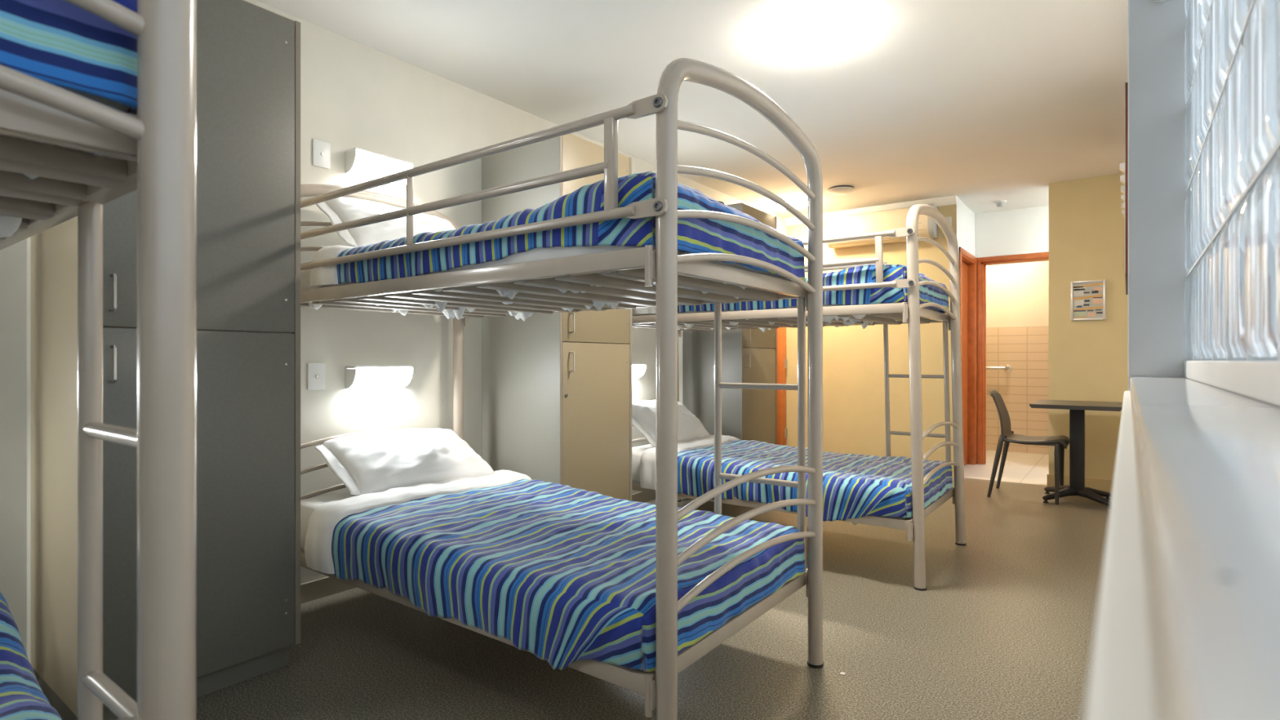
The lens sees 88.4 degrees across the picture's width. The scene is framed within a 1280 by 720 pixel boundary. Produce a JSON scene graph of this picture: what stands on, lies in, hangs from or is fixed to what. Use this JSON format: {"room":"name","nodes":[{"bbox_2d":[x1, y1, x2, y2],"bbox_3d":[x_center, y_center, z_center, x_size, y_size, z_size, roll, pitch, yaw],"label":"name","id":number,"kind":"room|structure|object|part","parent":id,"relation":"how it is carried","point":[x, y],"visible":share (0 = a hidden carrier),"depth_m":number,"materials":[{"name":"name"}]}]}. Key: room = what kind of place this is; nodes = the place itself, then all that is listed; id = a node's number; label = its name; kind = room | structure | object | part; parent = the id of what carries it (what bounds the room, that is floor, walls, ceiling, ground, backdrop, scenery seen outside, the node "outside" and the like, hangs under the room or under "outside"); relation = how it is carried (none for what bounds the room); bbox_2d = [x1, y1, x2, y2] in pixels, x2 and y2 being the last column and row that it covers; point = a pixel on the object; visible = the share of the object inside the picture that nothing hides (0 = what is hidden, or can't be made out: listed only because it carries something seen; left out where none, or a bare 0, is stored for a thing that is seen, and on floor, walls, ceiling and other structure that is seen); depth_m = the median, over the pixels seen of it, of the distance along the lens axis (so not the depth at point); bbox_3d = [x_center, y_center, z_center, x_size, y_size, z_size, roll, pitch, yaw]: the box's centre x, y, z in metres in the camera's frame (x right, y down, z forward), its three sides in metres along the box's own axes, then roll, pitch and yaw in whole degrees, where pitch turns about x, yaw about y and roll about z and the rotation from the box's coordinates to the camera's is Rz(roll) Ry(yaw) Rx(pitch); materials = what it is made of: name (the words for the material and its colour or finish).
{"room":"dormitory","nodes":[
{"label":"dormitory","id":0,"kind":"room"},
{"bbox_2d":[0,0,786,653],"bbox_3d":[-0.948,-0.220,3.809,0.100,2.620,8.590,0,0,37],"label":"wall","id":1,"kind":"structure","parent":0,"point":[353,94],"depth_m":3.19,"materials":[{"name":"beige paint"}]},
{"bbox_2d":[26,236,39,683],"bbox_3d":[-1.856,-0.045,2.429,0.085,2.270,0.610,0,0,37],"label":"trim","id":2,"kind":"structure","parent":1,"relation":"attached to","point":[28,239],"depth_m":2.20,"materials":[{"name":"beige paint"}]},
{"bbox_2d":[306,363,324,390],"bbox_3d":[-1.474,0.075,3.001,0.017,0.120,0.080,0,0,37],"label":"light switch","id":3,"kind":"object","parent":1,"relation":"attached to","point":[315,371],"visible":1,"depth_m":3.00,"materials":[{"name":"white plastic"}]},
{"bbox_2d":[312,138,330,168],"bbox_3d":[-1.460,-0.945,3.020,0.017,0.120,0.080,0,0,37],"label":"light switch","id":4,"kind":"object","parent":1,"relation":"attached to","point":[321,149],"visible":1,"depth_m":3.02,"materials":[{"name":"white plastic"}]},
{"bbox_2d":[345,146,413,186],"bbox_3d":[-1.269,-0.938,3.216,0.093,0.108,0.310,0,0,37],"label":"light","id":5,"kind":"object","parent":1,"relation":"attached to","point":[360,162],"visible":0.87,"depth_m":3.16,"materials":[{"name":"white plastic"}]},
{"bbox_2d":[345,365,413,388],"bbox_3d":[-1.269,0.082,3.216,0.093,0.108,0.310,0,0,37],"label":"light","id":6,"kind":"object","parent":1,"relation":"attached to","point":[356,376],"visible":1,"depth_m":3.17,"materials":[{"name":"white plastic"}]},
{"bbox_2d":[300,491,655,604],"bbox_3d":[-1.248,1.048,3.310,0.012,0.085,7.230,0,0,37],"label":"baseboard","id":7,"kind":"structure","parent":1,"relation":"attached to","point":[326,586],"depth_m":3.04,"materials":[{"name":"plastic"}]},
{"bbox_2d":[631,364,646,377],"bbox_3d":[-0.082,0.082,4.816,0.093,0.108,0.310,0,0,37],"label":"light","id":8,"kind":"object","parent":1,"relation":"attached to","point":[638,371],"visible":0.48,"depth_m":4.86,"materials":[{"name":"white plastic"}]},
{"bbox_2d":[677,330,682,404],"bbox_3d":[0.496,-0.045,5.600,0.085,2.270,0.613,0,0,37],"label":"trim","id":9,"kind":"structure","parent":1,"relation":"attached to","point":[680,339],"depth_m":5.36,"materials":[{"name":"beige paint"}]},
{"bbox_2d":[776,327,787,445],"bbox_3d":[1.200,0.010,6.681,0.124,2.160,1.163,0,0,37],"label":"door","id":10,"kind":"structure","parent":1,"relation":"in","point":[781,361],"depth_m":7.09,"materials":[{"name":"orange wood"}]},
{"bbox_2d":[195,449,1111,719],"bbox_3d":[1.289,1.140,3.526,4.030,0.100,10.800,0,0,37],"label":"floor","id":11,"kind":"structure","parent":0,"point":[1002,626],"depth_m":2.47,"materials":[{"name":"carpet"}]},
{"bbox_2d":[0,0,195,719],"bbox_3d":[-1.605,0.139,0.941,2.058,1.902,1.039,0,0,37],"label":"bunk bed","id":12,"kind":"object","parent":11,"relation":"on","point":[152,152],"visible":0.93,"depth_m":0.71,"materials":[{"name":"beige metal"}]},
{"bbox_2d":[0,86,130,237],"bbox_3d":[-1.604,-0.300,0.941,1.853,0.215,0.948,0,0,37],"label":"mattress","id":13,"kind":"object","parent":12,"relation":"on","point":[9,225],"visible":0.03,"depth_m":0.81,"materials":[{"name":"white fabric"}]},
{"bbox_2d":[0,0,137,154],"bbox_3d":[-1.493,-0.371,0.868,1.703,0.196,1.042,0,0,37],"label":"duvet","id":14,"kind":"object","parent":13,"relation":"on","point":[60,43],"visible":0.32,"depth_m":0.68,"materials":[{"name":"blue fabric"}]},
{"bbox_3d":[-1.311,-0.251,1.336,1.926,0.047,0.030,0,0,37],"label":"rail","id":15,"kind":"part","parent":12,"relation":"part of","materials":[{"name":"grey metal"}]},
{"bbox_3d":[-0.843,-0.251,0.376,0.030,0.046,0.953,0,0,37],"label":"rail","id":16,"kind":"part","parent":12,"relation":"part of","materials":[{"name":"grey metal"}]},
{"bbox_3d":[-0.802,0.136,0.346,0.052,1.896,0.997,0,0,37],"label":"frame","id":17,"kind":"part","parent":12,"relation":"part of","materials":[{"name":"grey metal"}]},
{"bbox_3d":[-1.604,0.724,0.941,1.853,0.287,0.949,0,0,37],"label":"mattress","id":18,"kind":"object","parent":12,"relation":"on","visible":0},
{"bbox_2d":[0,590,62,719],"bbox_3d":[-1.483,0.630,0.838,1.640,0.396,1.088,0,0,37],"label":"duvet","id":19,"kind":"object","parent":18,"relation":"on","point":[22,697],"visible":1,"depth_m":1.14,"materials":[{"name":"blue fabric"}]},
{"bbox_2d":[31,0,300,719],"bbox_3d":[-1.592,-0.055,2.242,0.572,2.290,0.616,0,0,37],"label":"locker","id":20,"kind":"object","parent":11,"relation":"on","point":[248,54],"visible":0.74,"depth_m":2.13,"materials":[{"name":"grey metal"}]},
{"bbox_3d":[-1.516,-0.195,1.894,0.036,0.109,0.009,0,0,37],"label":"handle","id":21,"kind":"part","parent":20,"relation":"part of","materials":[{"name":"silver metal"}]},
{"bbox_3d":[-1.516,0.010,1.894,0.036,0.109,0.009,0,0,37],"label":"handle","id":22,"kind":"part","parent":20,"relation":"part of","materials":[{"name":"silver metal"}]},
{"bbox_3d":[-1.398,-0.646,2.098,0.019,1.099,0.575,0,0,37],"label":"door","id":23,"kind":"part","parent":20,"relation":"part of","materials":[{"name":"grey metal"}]},
{"bbox_3d":[-1.398,0.456,2.098,0.019,1.097,0.575,0,0,37],"label":"door","id":24,"kind":"part","parent":20,"relation":"part of","materials":[{"name":"grey metal"}]},
{"bbox_2d":[481,133,631,501],"bbox_3d":[-0.465,-0.055,3.828,0.651,2.290,0.616,0,0,37],"label":"locker","id":25,"kind":"object","parent":11,"relation":"on","point":[557,387],"visible":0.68,"depth_m":3.60,"materials":[{"name":"beige laminate"}]},
{"bbox_3d":[-0.357,-0.195,3.457,0.036,0.109,0.009,0,0,37],"label":"handle","id":26,"kind":"part","parent":25,"relation":"part of","materials":[{"name":"silver metal"}]},
{"bbox_3d":[-0.357,0.010,3.457,0.036,0.109,0.009,0,0,37],"label":"handle","id":27,"kind":"part","parent":25,"relation":"part of","materials":[{"name":"silver metal"}]},
{"bbox_3d":[-0.239,-0.646,3.661,0.019,1.099,0.575,0,0,37],"label":"door","id":28,"kind":"part","parent":25,"relation":"part of","materials":[{"name":"beige laminate"}]},
{"bbox_3d":[-0.239,0.456,3.661,0.019,1.097,0.575,0,0,37],"label":"door","id":29,"kind":"part","parent":25,"relation":"part of","materials":[{"name":"beige laminate"}]},
{"bbox_2d":[300,57,823,719],"bbox_3d":[-0.457,0.139,2.570,2.058,1.902,1.039,0,0,37],"label":"bunk bed","id":30,"kind":"object","parent":11,"relation":"on","point":[623,279],"visible":0.59,"depth_m":1.99,"materials":[{"name":"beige metal"}]},
{"bbox_2d":[300,492,355,551],"bbox_3d":[-0.456,0.723,2.570,1.854,0.281,0.950,0,0,37],"label":"mattress","id":31,"kind":"object","parent":30,"relation":"on","point":[308,506],"visible":0.05,"depth_m":2.68,"materials":[{"name":"white fabric"}]},
{"bbox_2d":[314,427,493,495],"bbox_3d":[-1.079,0.457,3.075,0.384,0.241,0.726,0,0,40],"label":"pillow","id":32,"kind":"object","parent":31,"relation":"on","point":[380,461],"visible":0.94,"depth_m":2.95,"materials":[{"name":"white fabric"}]},
{"bbox_2d":[304,470,805,671],"bbox_3d":[-0.335,0.681,2.461,1.643,0.283,1.079,0,0,37],"label":"duvet","id":33,"kind":"object","parent":31,"relation":"on","point":[564,574],"visible":0.91,"depth_m":2.11,"materials":[{"name":"blue fabric"}]},
{"bbox_3d":[-1.220,-0.251,3.136,0.030,0.046,0.953,0,0,37],"label":"rail","id":34,"kind":"part","parent":30,"relation":"part of","materials":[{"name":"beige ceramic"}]},
{"bbox_3d":[-1.261,0.136,3.166,0.052,1.896,0.997,0,0,37],"label":"frame","id":35,"kind":"part","parent":30,"relation":"part of","materials":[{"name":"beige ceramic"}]},
{"bbox_3d":[-0.756,-0.489,2.162,0.006,0.247,0.022,0,0,37],"label":"guard post","id":36,"kind":"part","parent":30,"relation":"part of","materials":[{"name":"grey metal"}]},
{"bbox_3d":[-0.811,-0.488,2.209,1.844,0.027,0.037,0,0,37],"label":"guard rail","id":37,"kind":"part","parent":30,"relation":"part of","materials":[{"name":"grey metal"}]},
{"bbox_3d":[-0.750,-0.251,2.175,1.926,0.047,0.030,0,0,37],"label":"rail","id":38,"kind":"part","parent":30,"relation":"part of","materials":[{"name":"silver metal"}]},
{"bbox_3d":[-0.750,0.789,2.175,1.926,0.047,0.030,0,0,37],"label":"rail","id":39,"kind":"part","parent":30,"relation":"part of","materials":[{"name":"silver metal"}]},
{"bbox_3d":[-0.743,-0.366,2.159,2.014,0.042,0.037,0,0,37],"label":"guard rail","id":40,"kind":"part","parent":30,"relation":"part of","materials":[{"name":"silver metal"}]},
{"bbox_3d":[-0.743,-0.613,2.159,2.014,0.042,0.037,0,0,37],"label":"guard rail","id":41,"kind":"part","parent":30,"relation":"part of","materials":[{"name":"grey metal"}]},
{"bbox_2d":[300,244,789,320],"bbox_3d":[-0.456,-0.291,2.569,1.853,0.228,0.949,0,0,37],"label":"bed slats","id":42,"kind":"object","parent":30,"relation":"on","point":[540,253],"visible":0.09,"depth_m":2.08,"materials":[{"name":"white fabric"}]},
{"bbox_2d":[315,196,455,246],"bbox_3d":[-1.101,-0.595,3.090,0.326,0.288,0.737,0,0,37],"label":"pillow","id":43,"kind":"object","parent":42,"relation":"on","point":[340,210],"visible":0.49,"depth_m":2.90,"materials":[{"name":"white fabric"}]},
{"bbox_2d":[309,170,804,287],"bbox_3d":[-0.352,-0.379,2.491,1.696,0.210,1.025,0,0,37],"label":"duvet","id":44,"kind":"object","parent":42,"relation":"on","point":[695,235],"visible":0.55,"depth_m":1.91,"materials":[{"name":"blue fabric"}]},
{"bbox_3d":[-0.073,-0.489,1.655,0.032,0.247,0.022,0,0,37],"label":"guard post","id":45,"kind":"part","parent":30,"relation":"part of","materials":[{"name":"silver metal"}]},
{"bbox_3d":[-0.164,-0.251,2.965,1.926,0.047,0.030,0,0,37],"label":"rail","id":46,"kind":"part","parent":30,"relation":"part of","materials":[{"name":"grey metal"}]},
{"bbox_3d":[0.305,0.789,2.005,0.030,0.046,0.953,0,0,37],"label":"rail","id":47,"kind":"part","parent":30,"relation":"part of","materials":[{"name":"grey metal"}]},
{"bbox_3d":[0.305,-0.251,2.005,0.030,0.046,0.953,0,0,37],"label":"rail","id":48,"kind":"part","parent":30,"relation":"part of","materials":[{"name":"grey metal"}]},
{"bbox_3d":[0.346,0.136,1.975,0.052,1.896,0.997,0,0,37],"label":"frame","id":49,"kind":"part","parent":30,"relation":"part of","materials":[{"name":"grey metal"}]},
{"bbox_3d":[-0.164,0.789,2.965,1.926,0.047,0.030,0,0,37],"label":"rail","id":50,"kind":"part","parent":30,"relation":"part of","materials":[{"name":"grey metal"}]},
{"bbox_2d":[682,202,776,444],"bbox_3d":[0.759,-0.055,5.411,0.572,2.290,0.616,0,0,37],"label":"locker","id":51,"kind":"object","parent":11,"relation":"on","point":[748,355],"visible":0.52,"depth_m":5.21,"materials":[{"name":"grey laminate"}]},
{"bbox_3d":[0.835,-0.195,5.063,0.036,0.109,0.009,0,0,37],"label":"handle","id":52,"kind":"part","parent":51,"relation":"part of","materials":[{"name":"silver metal"}]},
{"bbox_3d":[0.835,0.010,5.063,0.036,0.109,0.009,0,0,37],"label":"handle","id":53,"kind":"part","parent":51,"relation":"part of","materials":[{"name":"silver metal"}]},
{"bbox_3d":[0.952,-0.646,5.267,0.019,1.099,0.575,0,0,37],"label":"door","id":54,"kind":"part","parent":51,"relation":"part of","materials":[{"name":"beige laminate"}]},
{"bbox_3d":[0.952,0.456,5.267,0.019,1.097,0.575,0,0,37],"label":"door","id":55,"kind":"part","parent":51,"relation":"part of","materials":[{"name":"beige laminate"}]},
{"bbox_2d":[631,204,965,591],"bbox_3d":[0.797,0.139,4.120,2.096,1.902,1.039,0,0,37],"label":"bunk bed","id":56,"kind":"object","parent":11,"relation":"on","point":[914,314],"visible":0.53,"depth_m":3.52,"materials":[{"name":"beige metal"}]},
{"bbox_3d":[-0.007,0.136,4.717,0.093,1.896,0.997,0,0,37],"label":"frame","id":57,"kind":"part","parent":56,"relation":"part of","materials":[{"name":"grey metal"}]},
{"bbox_3d":[0.496,-0.251,3.730,1.927,0.047,0.030,0,0,37],"label":"rail","id":58,"kind":"part","parent":56,"relation":"part of","materials":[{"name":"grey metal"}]},
{"bbox_2d":[631,444,906,525],"bbox_3d":[0.807,0.733,4.113,1.855,0.299,0.950,0,0,37],"label":"mattress","id":59,"kind":"object","parent":56,"relation":"on","point":[637,451],"visible":0.02,"depth_m":4.16,"materials":[{"name":"white fabric"}]},
{"bbox_2d":[631,400,710,446],"bbox_3d":[0.185,0.429,4.617,0.343,0.296,0.728,0,0,37],"label":"pillow","id":60,"kind":"object","parent":59,"relation":"on","point":[690,427],"visible":0.49,"depth_m":4.50,"materials":[{"name":"white fabric"}]},
{"bbox_2d":[640,435,952,521],"bbox_3d":[0.925,0.681,4.004,1.644,0.288,1.070,0,0,37],"label":"duvet","id":61,"kind":"object","parent":59,"relation":"on","point":[855,486],"visible":0.76,"depth_m":3.67,"materials":[{"name":"blue fabric"}]},
{"bbox_3d":[0.515,0.789,3.717,1.927,0.047,0.030,0,0,37],"label":"rail","id":62,"kind":"part","parent":56,"relation":"part of","materials":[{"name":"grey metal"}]},
{"bbox_2d":[631,301,938,332],"bbox_3d":[0.789,-0.295,4.127,1.854,0.222,0.948,0,0,37],"label":"bed slats","id":63,"kind":"object","parent":56,"relation":"on","point":[826,318],"visible":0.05,"depth_m":3.84,"materials":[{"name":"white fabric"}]},
{"bbox_2d":[633,264,949,314],"bbox_3d":[0.895,-0.377,4.052,1.703,0.207,1.032,0,0,37],"label":"duvet","id":64,"kind":"object","parent":63,"relation":"on","point":[866,273],"visible":0.24,"depth_m":3.36,"materials":[{"name":"blue fabric"}]},
{"bbox_3d":[1.083,-0.251,4.521,1.927,0.047,0.030,0,0,37],"label":"rail","id":65,"kind":"part","parent":56,"relation":"part of","materials":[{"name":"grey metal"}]},
{"bbox_3d":[0.430,-0.488,3.768,1.845,0.027,0.037,0,0,37],"label":"guard rail","id":66,"kind":"part","parent":56,"relation":"part of","materials":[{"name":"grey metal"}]},
{"bbox_3d":[0.920,-0.613,4.653,1.582,0.027,0.037,0,0,37],"label":"guard rail","id":67,"kind":"part","parent":56,"relation":"part of","materials":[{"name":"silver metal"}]},
{"bbox_3d":[0.496,-0.613,3.719,2.014,0.042,0.037,0,0,37],"label":"guard rail","id":68,"kind":"part","parent":56,"relation":"part of","materials":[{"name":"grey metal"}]},
{"bbox_3d":[0.501,-0.366,3.716,2.014,0.042,0.037,0,0,37],"label":"guard rail","id":69,"kind":"part","parent":56,"relation":"part of","materials":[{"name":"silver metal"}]},
{"bbox_3d":[1.169,-0.489,3.214,0.037,0.247,0.022,0,0,37],"label":"guard post","id":70,"kind":"part","parent":56,"relation":"part of","materials":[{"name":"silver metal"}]},
{"bbox_3d":[1.551,-0.251,3.561,0.031,0.046,0.953,0,0,37],"label":"rail","id":71,"kind":"part","parent":56,"relation":"part of","materials":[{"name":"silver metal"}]},
{"bbox_3d":[1.569,0.789,3.547,0.031,0.046,0.953,0,0,37],"label":"rail","id":72,"kind":"part","parent":56,"relation":"part of","materials":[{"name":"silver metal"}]},
{"bbox_3d":[1.599,0.136,3.525,0.093,1.896,0.997,0,0,37],"label":"frame","id":73,"kind":"part","parent":56,"relation":"part of","materials":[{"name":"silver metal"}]},
{"bbox_2d":[986,390,1069,504],"bbox_3d":[3.106,0.670,5.260,0.538,0.841,0.468,0,0,37],"label":"dining chair","id":74,"kind":"object","parent":11,"relation":"on","point":[1060,442],"visible":0.98,"depth_m":5.21,"materials":[{"name":"grey plastic"}]},
{"bbox_3d":[2.825,0.840,5.209,0.138,0.500,0.042,0,0,16],"label":"leg","id":75,"kind":"part","parent":74,"relation":"part of","materials":[{"name":"grey plastic"}]},
{"bbox_3d":[3.073,0.840,5.543,0.042,0.500,0.138,0,0,-33],"label":"leg","id":76,"kind":"part","parent":74,"relation":"part of","materials":[{"name":"grey plastic"}]},
{"bbox_3d":[3.004,0.634,5.080,0.367,0.041,0.037,0,0,37],"label":"seat rail","id":77,"kind":"part","parent":74,"relation":"part of","materials":[{"name":"grey plastic"}]},
{"bbox_3d":[3.148,0.857,4.978,0.054,0.466,0.056,0,0,37],"label":"leg","id":78,"kind":"part","parent":74,"relation":"part of","materials":[{"name":"grey plastic"}]},
{"bbox_3d":[3.388,0.857,5.302,0.054,0.466,0.056,0,0,37],"label":"leg","id":79,"kind":"part","parent":74,"relation":"part of","materials":[{"name":"grey plastic"}]},
{"bbox_2d":[1029,399,1122,509],"bbox_3d":[3.381,0.712,5.087,0.570,0.757,0.700,0,0,37],"label":"pedestal table","id":80,"kind":"object","parent":11,"relation":"on","point":[1077,409],"visible":0.91,"depth_m":5.04,"materials":[{"name":"black metal"}]},
{"bbox_2d":[256,0,1128,218],"bbox_3d":[0.914,-1.580,3.020,4.030,0.100,9.540,0,0,37],"label":"ceiling","id":81,"kind":"structure","parent":0,"point":[922,99],"depth_m":3.56,"materials":[{"name":"paint"}]},
{"bbox_2d":[777,198,807,210],"bbox_3d":[1.494,-1.497,6.379,0.320,0.066,0.333,0,0,37],"label":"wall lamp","id":82,"kind":"object","parent":81,"relation":"attached to","point":[798,203],"visible":0.54,"depth_m":6.27,"materials":[{"name":"white plastic"}]},
{"bbox_2d":[777,17,848,57],"bbox_3d":[0.804,-1.497,3.081,0.316,0.066,0.329,0,0,37],"label":"ceiling light","id":83,"kind":"object","parent":81,"relation":"attached to","point":[811,35],"visible":1,"depth_m":3.02,"materials":[{"name":"white plastic"}]},
{"bbox_2d":[826,185,855,195],"bbox_3d":[1.794,-1.509,5.878,0.244,0.042,0.244,0,0,37],"label":"ceiling light","id":84,"kind":"object","parent":81,"relation":"in","point":[841,189],"visible":1,"depth_m":5.81,"materials":[{"name":"grey"}]},
{"bbox_2d":[994,200,1006,207],"bbox_3d":[3.482,-1.504,6.357,0.110,0.053,0.110,0,0,37],"label":"smoke detector","id":85,"kind":"object","parent":81,"relation":"attached to","point":[1001,203],"visible":1,"depth_m":6.33,"materials":[{"name":"white plastic"}]},
{"bbox_2d":[786,173,1128,479],"bbox_3d":[2.866,-0.220,6.266,3.100,2.620,0.100,0,0,37],"label":"wall","id":86,"kind":"structure","parent":0,"point":[1088,360],"depth_m":5.70,"materials":[{"name":"yellow paint"}]},
{"bbox_2d":[784,195,956,226],"bbox_3d":[2.259,-1.492,6.626,1.695,0.075,0.045,0,0,37],"label":"trim","id":87,"kind":"structure","parent":86,"relation":"attached to","point":[948,200],"depth_m":6.50,"materials":[{"name":"white paint"}]},
{"bbox_2d":[826,203,937,248],"bbox_3d":[2.354,-1.300,6.452,1.015,0.306,0.211,0,0,37],"label":"air conditioner","id":88,"kind":"object","parent":86,"relation":"attached to","point":[888,220],"visible":0.56,"depth_m":6.40,"materials":[{"name":"beige plastic"}]},
{"bbox_2d":[951,465,954,476],"bbox_3d":[2.277,1.040,6.633,1.675,0.100,0.012,0,0,37],"label":"baseboard","id":89,"kind":"structure","parent":86,"relation":"attached to","point":[953,468],"depth_m":6.14,"materials":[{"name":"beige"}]},
{"bbox_2d":[1046,474,1113,492],"bbox_3d":[3.755,1.040,5.537,0.564,0.100,0.012,0,0,37],"label":"baseboard","id":90,"kind":"structure","parent":86,"relation":"attached to","point":[1105,485],"depth_m":5.51,"materials":[{"name":"beige"}]},
{"bbox_2d":[1070,279,1106,320],"bbox_3d":[3.763,-0.500,5.527,0.245,0.336,0.018,0,0,37],"label":"picture frame","id":91,"kind":"object","parent":86,"relation":"attached to","point":[1087,298],"visible":1,"depth_m":5.52,"materials":[{"name":"silver metal"}]},
{"bbox_3d":[3.711,-0.563,5.565,0.067,0.042,0.001,0,0,37],"label":"printed panel","id":92,"kind":"part","parent":91,"relation":"part of","materials":[{"name":"white paper"}]},
{"bbox_3d":[3.712,-0.479,5.564,0.067,0.054,0.001,0,0,37],"label":"printed panel","id":93,"kind":"part","parent":91,"relation":"part of","materials":[{"name":"white paper"}]},
{"bbox_3d":[3.716,-0.607,5.562,0.084,0.027,0.001,0,0,37],"label":"printed panel","id":94,"kind":"part","parent":91,"relation":"part of","materials":[{"name":"white"}]},
{"bbox_3d":[3.717,-0.388,5.561,0.079,0.033,0.001,0,0,37],"label":"printed panel","id":95,"kind":"part","parent":91,"relation":"part of","materials":[{"name":"green"}]},
{"bbox_3d":[3.781,-0.382,5.513,0.054,0.033,0.001,0,0,37],"label":"printed panel","id":96,"kind":"part","parent":91,"relation":"part of","materials":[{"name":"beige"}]},
{"bbox_3d":[3.817,-0.491,5.487,0.067,0.042,0.001,0,0,37],"label":"printed panel","id":97,"kind":"part","parent":91,"relation":"part of","materials":[{"name":"beige"}]},
{"bbox_3d":[3.819,-0.590,5.485,0.056,0.036,0.001,0,0,37],"label":"printed panel","id":98,"kind":"part","parent":91,"relation":"part of","materials":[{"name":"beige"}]},
{"bbox_2d":[955,196,975,258],"bbox_3d":[3.226,-0.220,6.590,0.101,2.620,1.051,0,0,37],"label":"wall","id":99,"kind":"structure","parent":0,"point":[965,216],"depth_m":6.48,"materials":[{"name":"white paint"}]},
{"bbox_2d":[959,246,977,465],"bbox_3d":[3.234,0.010,6.588,0.112,2.160,0.835,0,0,37],"label":"door","id":100,"kind":"structure","parent":99,"relation":"in","point":[967,261],"depth_m":6.84,"materials":[{"name":"orange wood"}]},
{"bbox_2d":[975,205,1048,257],"bbox_3d":[4.426,-0.220,6.291,2.185,2.620,0.100,0,0,37],"label":"wall","id":101,"kind":"structure","parent":0,"point":[1024,230],"depth_m":6.70,"materials":[{"name":"white paint"}]},
{"bbox_2d":[977,251,1048,464],"bbox_3d":[3.933,0.010,6.654,0.929,2.160,0.124,0,0,37],"label":"door frame","id":102,"kind":"structure","parent":101,"relation":"in","point":[982,262],"depth_m":6.86,"materials":[{"name":"wood"}]},
{"bbox_2d":[986,261,1048,454],"bbox_3d":[4.717,-0.220,7.619,3.300,2.620,0.060,0,0,37],"label":"wall","id":103,"kind":"structure","parent":0,"point":[1025,349],"depth_m":7.77,"materials":[{"name":"beige tile"}]},
{"bbox_2d":[986,364,1011,371],"bbox_3d":[4.104,0.095,7.984,0.700,0.080,0.086,0,0,37],"label":"grab rail","id":104,"kind":"object","parent":103,"relation":"attached to","point":[1007,367],"visible":0.54,"depth_m":7.82,"materials":[{"name":"silver metal"}]},
{"bbox_2d":[1084,0,1185,719],"bbox_3d":[1.603,-0.220,1.917,0.308,2.620,8.390,0,0,37],"label":"wall","id":105,"kind":"structure","parent":0,"point":[1120,687],"depth_m":0.20,"materials":[{"name":"white paint"}]},
{"bbox_2d":[1120,81,1128,295],"bbox_3d":[3.035,-0.960,4.123,0.038,1.008,1.640,0,0,37],"label":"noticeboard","id":106,"kind":"object","parent":105,"relation":"attached to","point":[1123,166],"visible":0.94,"depth_m":3.46,"materials":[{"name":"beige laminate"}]},
{"bbox_2d":[1128,0,1193,377],"bbox_3d":[1.416,-0.744,1.657,0.299,1.572,0.252,0,0,37],"label":"window frame","id":107,"kind":"object","parent":105,"relation":"in","point":[1157,273],"visible":0.48,"depth_m":1.61,"materials":[{"name":"grey paint"}]},
{"bbox_2d":[1150,0,1167,3],"bbox_3d":[1.266,-0.895,1.596,0.048,0.048,0.025,0,0,37],"label":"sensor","id":108,"kind":"object","parent":107,"relation":"attached to","point":[1153,1],"visible":1,"depth_m":1.60,"materials":[{"name":"white plastic"}]},
{"bbox_2d":[1130,0,1279,719],"bbox_3d":[0.226,-0.663,0.049,0.296,1.479,3.748,0,0,37],"label":"window","id":109,"kind":"structure","parent":105,"relation":"in","point":[1206,442],"depth_m":0.54,"materials":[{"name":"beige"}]},
{"bbox_3d":[0.226,0.059,0.048,0.294,0.034,3.748,0,0,37],"label":"sill","id":110,"kind":"part","parent":109,"relation":"part of","materials":[{"name":"white paint"}]}
]}

